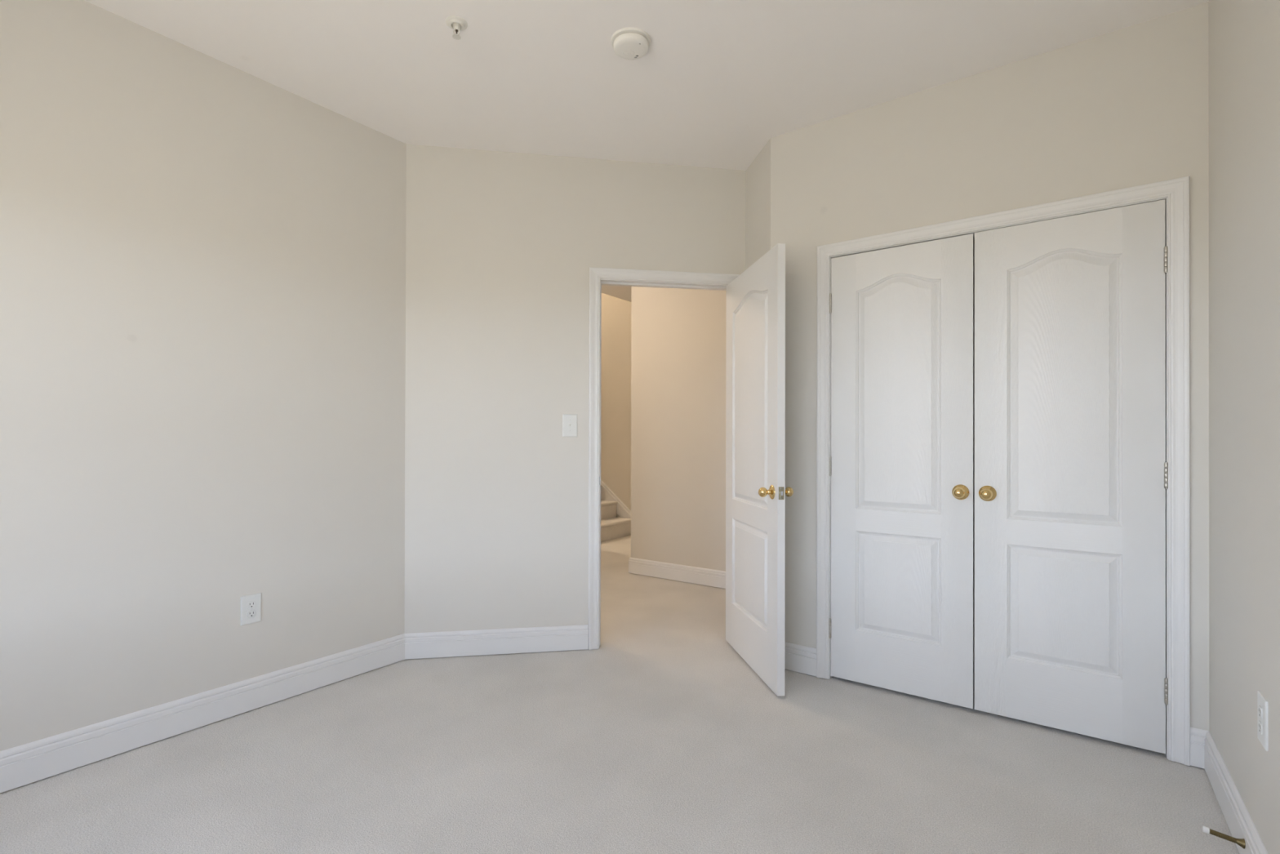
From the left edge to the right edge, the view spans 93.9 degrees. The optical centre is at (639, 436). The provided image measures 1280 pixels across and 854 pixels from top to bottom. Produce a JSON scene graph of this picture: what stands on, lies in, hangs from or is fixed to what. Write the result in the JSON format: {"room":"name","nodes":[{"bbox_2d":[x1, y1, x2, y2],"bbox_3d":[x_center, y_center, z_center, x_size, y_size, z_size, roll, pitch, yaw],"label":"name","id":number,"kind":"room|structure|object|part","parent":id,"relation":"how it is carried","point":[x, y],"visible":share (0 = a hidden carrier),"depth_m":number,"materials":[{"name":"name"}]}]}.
{"room":"empty bedroom","nodes":[
{"label":"empty bedroom","id":0,"kind":"room"},
{"bbox_2d":[0,0,406,751],"bbox_3d":[-2.000,-0.186,2.159,0.115,2.810,2.574,0,0,36],"label":"wall","id":1,"kind":"structure","parent":0,"point":[202,258],"depth_m":2.34,"materials":[{"name":"paint"}]},
{"bbox_2d":[0,633,404,792],"bbox_3d":[-1.920,1.089,2.159,0.014,0.130,2.377,0,0,36],"label":"baseboard","id":2,"kind":"structure","parent":1,"relation":"attached to","point":[21,765],"depth_m":2.33,"materials":[{"name":"white paint"}]},
{"bbox_2d":[240,592,261,625],"bbox_3d":[-1.651,0.732,2.539,0.008,0.122,0.078,0,0,36],"label":"electrical outlet","id":3,"kind":"object","parent":1,"relation":"attached to","point":[251,605],"visible":1,"depth_m":2.54,"materials":[{"name":"white plastic"}]},
{"bbox_2d":[246,609,256,617],"bbox_3d":[-1.649,0.751,2.538,0.005,0.028,0.034,0,0,36],"label":"receptacle","id":4,"kind":"object","parent":3,"relation":"attached to","point":[250,613],"depth_m":2.54,"materials":[{"name":"white plastic"}]},
{"bbox_2d":[247,600,256,608],"bbox_3d":[-1.649,0.712,2.538,0.005,0.028,0.034,0,0,36],"label":"receptacle","id":5,"kind":"object","parent":3,"relation":"attached to","point":[251,604],"depth_m":2.54,"materials":[{"name":"white plastic"}]},
{"bbox_2d":[404,143,746,633],"bbox_3d":[-0.335,-0.178,3.338,1.928,2.810,0.115,0,0,-9],"label":"wall","id":6,"kind":"structure","parent":0,"point":[501,247],"depth_m":3.22,"materials":[{"name":"paint"}]},
{"bbox_2d":[404,624,588,659],"bbox_3d":[-0.758,1.096,3.199,0.960,0.130,0.014,0,0,-9],"label":"baseboard","id":7,"kind":"structure","parent":6,"relation":"attached to","point":[565,637],"depth_m":3.19,"materials":[{"name":"white paint"}]},
{"bbox_2d":[562,413,577,436],"bbox_3d":[-0.382,-0.061,3.263,0.080,0.122,0.018,0,0,-9],"label":"light switch","id":8,"kind":"object","parent":6,"relation":"attached to","point":[569,420],"visible":1,"depth_m":3.27,"materials":[{"name":"white plastic"}]},
{"bbox_2d":[588,266,740,649],"bbox_3d":[0.146,0.119,3.416,0.885,2.092,0.151,0,0,-9],"label":"door frame","id":9,"kind":"structure","parent":6,"relation":"attached to","point":[598,277],"depth_m":3.29,"materials":[{"name":"white paint"}]},
{"bbox_3d":[-0.252,0.118,3.283,0.058,2.092,0.018,0,0,-9],"label":"casing","id":10,"kind":"part","parent":9,"relation":"part of","materials":[{"name":"white paint"}]},
{"bbox_3d":[0.159,-0.899,3.354,0.885,0.058,0.018,0,0,-9],"label":"head casing","id":11,"kind":"part","parent":9,"relation":"part of","materials":[{"name":"white paint"}]},
{"bbox_2d":[725,243,793,696],"bbox_3d":[0.568,0.147,3.035,0.165,2.012,0.779,0,0,-9],"label":"door","id":12,"kind":"structure","parent":6,"relation":"in","point":[756,491],"depth_m":2.90,"materials":[{"name":"white paint"}]},
{"bbox_3d":[0.564,0.252,2.712,0.053,0.046,0.046,0,0,-9],"label":"knob","id":13,"kind":"part","parent":12,"relation":"part of","materials":[{"name":"gold metal"}]},
{"bbox_3d":[0.629,0.252,2.660,0.025,0.057,0.002,0,0,-9],"label":"latch plate","id":14,"kind":"part","parent":12,"relation":"part of","materials":[{"name":"metal"}]},
{"bbox_3d":[0.674,0.252,2.731,0.053,0.046,0.046,0,0,-9],"label":"knob","id":15,"kind":"part","parent":12,"relation":"part of","materials":[{"name":"gold metal"}]},
{"bbox_2d":[600,293,631,517],"bbox_3d":[-1.042,-1.366,7.249,4.253,5.210,1.350,0,0,36],"label":"wall","id":16,"kind":"structure","parent":0,"point":[615,380],"depth_m":7.39,"materials":[{"name":"paint"}]},
{"bbox_2d":[600,480,631,518],"bbox_3d":[-0.898,0.235,7.806,2.235,1.887,0.024,0,0,36],"label":"skirt board","id":17,"kind":"object","parent":16,"relation":"attached to","point":[606,494],"depth_m":7.36,"materials":[{"name":"white paint"}]},
{"bbox_2d":[0,535,1239,853],"bbox_3d":[-0.865,1.228,3.938,8.400,0.120,6.800,0,0,36],"label":"floor","id":18,"kind":"structure","parent":0,"point":[660,737],"depth_m":2.07,"materials":[{"name":"carpet"}]},
{"bbox_2d":[600,484,631,541],"bbox_3d":[-1.271,0.302,7.479,2.292,1.754,0.941,0,0,36],"label":"staircase","id":19,"kind":"structure","parent":18,"relation":"on","point":[612,526],"depth_m":7.06,"materials":[{"name":"carpet"}]},
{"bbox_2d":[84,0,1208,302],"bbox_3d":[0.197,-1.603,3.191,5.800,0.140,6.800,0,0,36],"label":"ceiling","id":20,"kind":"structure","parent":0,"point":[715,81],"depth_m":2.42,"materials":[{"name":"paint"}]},
{"bbox_2d":[445,15,467,39],"bbox_3d":[-0.682,-1.512,2.223,0.078,0.053,0.078,0,0,36],"label":"sprinkler head","id":21,"kind":"object","parent":20,"relation":"attached to","point":[458,24],"visible":1,"depth_m":2.21},
{"bbox_2d":[610,26,650,59],"bbox_3d":[-0.035,-1.516,2.322,0.155,0.040,0.155,0,0,36],"label":"smoke detector","id":22,"kind":"object","parent":20,"relation":"attached to","point":[628,43],"visible":1,"depth_m":2.29,"materials":[{"name":"white plastic"}]},
{"bbox_2d":[631,286,726,581],"bbox_3d":[1.926,-0.168,4.755,3.717,2.810,1.690,0,0,36],"label":"wall","id":23,"kind":"structure","parent":0,"point":[678,335],"depth_m":4.88,"materials":[{"name":"paint"}]},
{"bbox_2d":[628,557,725,588],"bbox_3d":[1.368,1.104,4.100,3.602,0.130,0.014,0,0,36],"label":"baseboard","id":24,"kind":"structure","parent":23,"relation":"attached to","point":[700,575],"depth_m":4.85,"materials":[{"name":"white paint"}]},
{"bbox_2d":[745,138,770,270],"bbox_3d":[0.693,-0.176,3.257,0.115,2.810,0.378,0,0,-9],"label":"wall","id":25,"kind":"structure","parent":0,"point":[757,224],"depth_m":3.23,"materials":[{"name":"paint"}]},
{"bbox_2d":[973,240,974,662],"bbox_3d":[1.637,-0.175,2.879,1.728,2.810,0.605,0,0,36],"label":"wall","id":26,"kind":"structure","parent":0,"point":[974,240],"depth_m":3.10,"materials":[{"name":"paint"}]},
{"bbox_2d":[770,2,1208,730],"bbox_3d":[1.408,-0.177,2.600,1.742,2.810,0.115,0,0,36],"label":"wall","id":27,"kind":"structure","parent":0,"point":[1127,107],"depth_m":2.47,"materials":[{"name":"paint"}]},
{"bbox_2d":[784,641,816,676],"bbox_3d":[0.758,1.098,2.980,0.254,0.130,0.014,0,0,36],"label":"baseboard","id":28,"kind":"structure","parent":27,"relation":"attached to","point":[797,658],"depth_m":2.95,"materials":[{"name":"white paint"}]},
{"bbox_2d":[828,233,973,708],"bbox_3d":[1.152,0.145,2.695,0.610,2.010,0.100,0,0,36],"label":"door","id":29,"kind":"structure","parent":27,"relation":"in","point":[901,459],"depth_m":2.69,"materials":[{"name":"white paint"}]},
{"bbox_3d":[1.348,0.237,2.525,0.046,0.046,0.053,0,0,36],"label":"knob","id":30,"kind":"part","parent":29,"relation":"part of","materials":[{"name":"gold metal"}]},
{"bbox_2d":[816,176,1190,765],"bbox_3d":[1.441,0.120,2.564,1.344,2.090,0.133,0,0,36],"label":"door frame","id":31,"kind":"structure","parent":27,"relation":"attached to","point":[1175,192],"depth_m":2.17,"materials":[{"name":"white paint"}]},
{"bbox_3d":[0.885,0.120,2.892,0.058,2.090,0.018,0,0,36],"label":"casing","id":32,"kind":"part","parent":31,"relation":"part of","materials":[{"name":"white paint"}]},
{"bbox_3d":[1.410,-0.897,2.521,1.344,0.058,0.018,0,0,36],"label":"head casing","id":33,"kind":"part","parent":31,"relation":"part of","materials":[{"name":"white paint"}]},
{"bbox_3d":[1.930,0.119,2.142,0.058,2.090,0.018,0,0,36],"label":"casing","id":34,"kind":"part","parent":31,"relation":"part of","materials":[{"name":"white paint"}]},
{"bbox_2d":[974,199,1168,753],"bbox_3d":[1.655,0.143,2.334,0.616,2.013,0.100,0,0,36],"label":"door","id":35,"kind":"structure","parent":27,"relation":"in","point":[1071,470],"depth_m":2.33,"materials":[{"name":"white paint"}]},
{"bbox_3d":[1.429,0.237,2.466,0.046,0.046,0.053,0,0,36],"label":"knob","id":36,"kind":"part","parent":35,"relation":"part of","materials":[{"name":"gold metal"}]},
{"bbox_2d":[1190,726,1208,768],"bbox_3d":[1.973,1.098,2.108,0.052,0.130,0.014,0,0,36],"label":"baseboard","id":37,"kind":"structure","parent":27,"relation":"attached to","point":[1197,736],"depth_m":2.11,"materials":[{"name":"white paint"}]},
{"bbox_2d":[1208,0,1279,853],"bbox_3d":[1.239,-0.183,0.943,0.115,2.810,4.375,0,0,36],"label":"wall","id":38,"kind":"structure","parent":0,"point":[1244,35],"depth_m":1.67,"materials":[{"name":"paint"}]},
{"bbox_2d":[1202,825,1245,848],"bbox_3d":[1.602,1.099,1.641,0.085,0.028,0.025,0,0,36],"label":"door stop","id":39,"kind":"object","parent":38,"relation":"attached to","point":[1241,842],"visible":1,"depth_m":1.64,"materials":[{"name":"gold metal"}]},
{"bbox_2d":[1204,730,1268,853],"bbox_3d":[0.994,1.091,0.712,0.014,0.130,3.425,0,0,36],"label":"baseboard","id":40,"kind":"structure","parent":38,"relation":"attached to","point":[1240,823],"depth_m":1.77,"materials":[{"name":"white paint"}]},
{"bbox_2d":[1257,690,1268,751],"bbox_3d":[1.572,0.717,1.512,0.008,0.122,0.078,0,0,36],"label":"electrical outlet","id":41,"kind":"object","parent":38,"relation":"attached to","point":[1262,703],"visible":1,"depth_m":1.50,"materials":[{"name":"white plastic"}]},
{"bbox_2d":[1257,720,1262,734],"bbox_3d":[1.571,0.736,1.513,0.005,0.028,0.034,0,0,36],"label":"receptacle","id":42,"kind":"object","parent":41,"relation":"attached to","point":[1260,722],"depth_m":1.51,"materials":[{"name":"grey plastic"}]},
{"bbox_2d":[1257,705,1262,719],"bbox_3d":[1.571,0.697,1.513,0.005,0.028,0.034,0,0,36],"label":"receptacle","id":43,"kind":"object","parent":41,"relation":"attached to","point":[1260,707],"depth_m":1.51,"materials":[{"name":"grey plastic"}]}
]}

